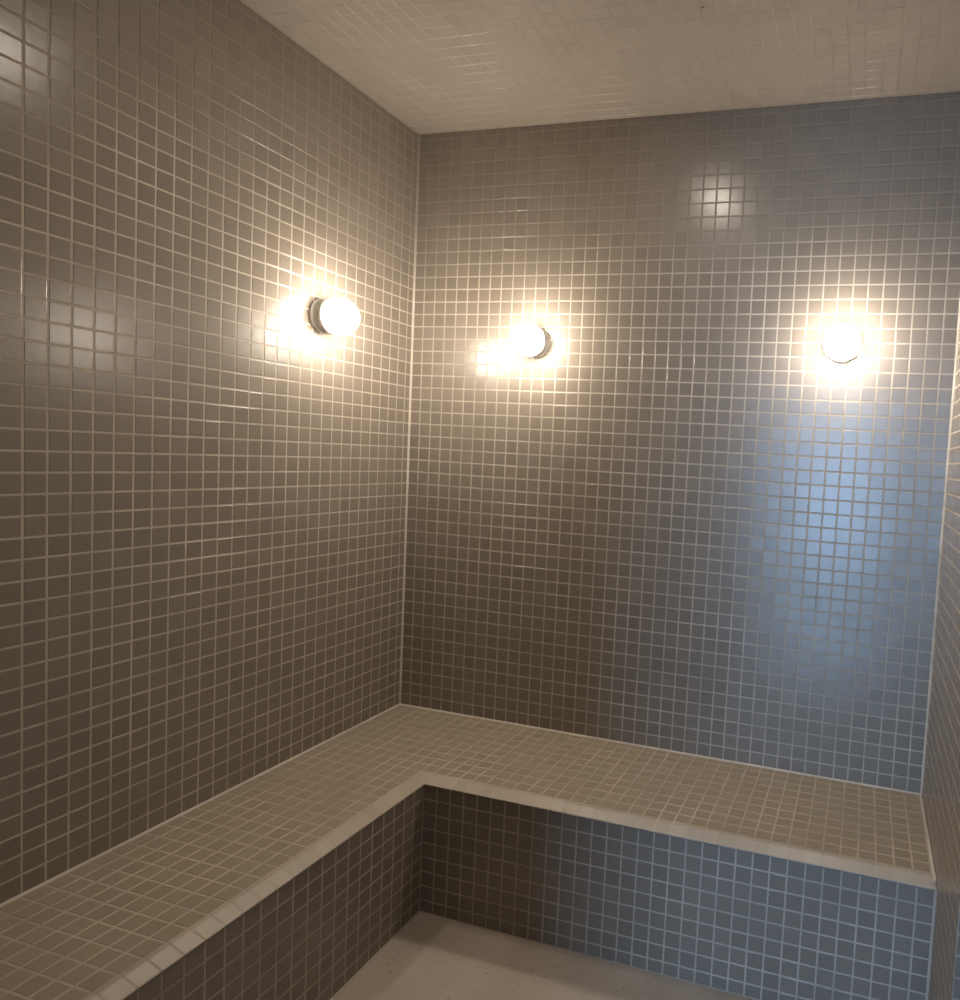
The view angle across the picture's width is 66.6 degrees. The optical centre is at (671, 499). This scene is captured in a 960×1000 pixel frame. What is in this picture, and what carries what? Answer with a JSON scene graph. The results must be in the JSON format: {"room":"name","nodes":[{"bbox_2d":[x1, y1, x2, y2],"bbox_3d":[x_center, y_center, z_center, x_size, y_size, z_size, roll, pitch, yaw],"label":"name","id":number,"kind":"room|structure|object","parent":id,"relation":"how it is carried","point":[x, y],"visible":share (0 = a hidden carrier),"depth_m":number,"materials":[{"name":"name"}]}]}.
{"room":"spa","nodes":[
{"label":"spa","id":0,"kind":"room"},
{"bbox_2d":[0,0,417,903],"bbox_3d":[-1.449,-0.025,1.620,0.100,2.722,2.692,4,3,15],"label":"wall","id":1,"kind":"structure","parent":0,"point":[203,485],"depth_m":1.86,"materials":[{"name":"beige tile"}]},
{"bbox_2d":[309,298,359,334],"bbox_3d":[-1.099,-0.603,2.296,0.131,0.120,0.120,4,3,15],"label":"wall lamp","id":2,"kind":"object","parent":1,"relation":"attached to","point":[338,316],"visible":1,"depth_m":2.26,"materials":[{"name":"glass"}]},
{"bbox_2d":[330,911,755,999],"bbox_3d":[-0.340,1.471,1.322,2.600,0.100,2.792,4,3,15],"label":"floor","id":3,"kind":"structure","parent":0,"point":[432,957],"depth_m":2.01,"materials":[{"name":"beige tile"}]},
{"bbox_2d":[0,703,936,999],"bbox_3d":[-0.501,1.186,1.356,2.030,0.446,2.588,4,3,15],"label":"bench","id":4,"kind":"object","parent":3,"relation":"on","point":[753,881],"visible":1,"depth_m":2.00,"materials":[{"name":"tile"}]},
{"bbox_2d":[240,0,959,134],"bbox_3d":[-0.181,-1.341,1.157,2.600,0.100,2.792,4,3,15],"label":"ceiling","id":5,"kind":"structure","parent":0,"point":[384,49],"depth_m":2.09,"materials":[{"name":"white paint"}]},
{"bbox_2d":[390,0,959,118],"bbox_3d":[0.056,-1.326,2.015,1.544,0.003,0.728,4,3,15],"label":"water droplets","id":6,"kind":"object","parent":5,"relation":"attached to","point":[700,11],"visible":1,"depth_m":2.02,"materials":[{"name":"white"}]},
{"bbox_2d":[401,92,959,792],"bbox_3d":[-0.075,-0.004,2.583,2.032,2.722,0.100,4,3,15],"label":"wall","id":7,"kind":"structure","parent":0,"point":[681,524],"depth_m":2.48,"materials":[{"name":"beige tile"}]},
{"bbox_2d":[511,323,549,357],"bbox_3d":[-0.528,-0.588,2.565,0.120,0.120,0.131,4,3,15],"label":"wall lamp","id":8,"kind":"object","parent":7,"relation":"attached to","point":[530,340],"visible":1,"depth_m":2.52,"materials":[{"name":"glass"}]},
{"bbox_2d":[399,134,959,999],"bbox_3d":[-0.159,0.009,2.284,2.032,2.722,0.524,4,3,15],"label":"trim","id":9,"kind":"structure","parent":7,"relation":"attached to","point":[419,135],"depth_m":2.31,"materials":[{"name":"grey tile"}]},
{"bbox_2d":[823,323,860,362],"bbox_3d":[0.557,-0.510,2.265,0.120,0.120,0.131,4,3,15],"label":"wall lamp","id":10,"kind":"object","parent":7,"relation":"attached to","point":[841,342],"visible":1,"depth_m":2.22,"materials":[{"name":"glass"}]},
{"bbox_2d":[922,326,959,999],"bbox_3d":[1.010,0.102,1.834,0.468,2.722,0.967,4,3,15],"label":"wall","id":11,"kind":"structure","parent":0,"point":[941,778],"depth_m":1.86,"materials":[{"name":"beige tile"}]}
]}

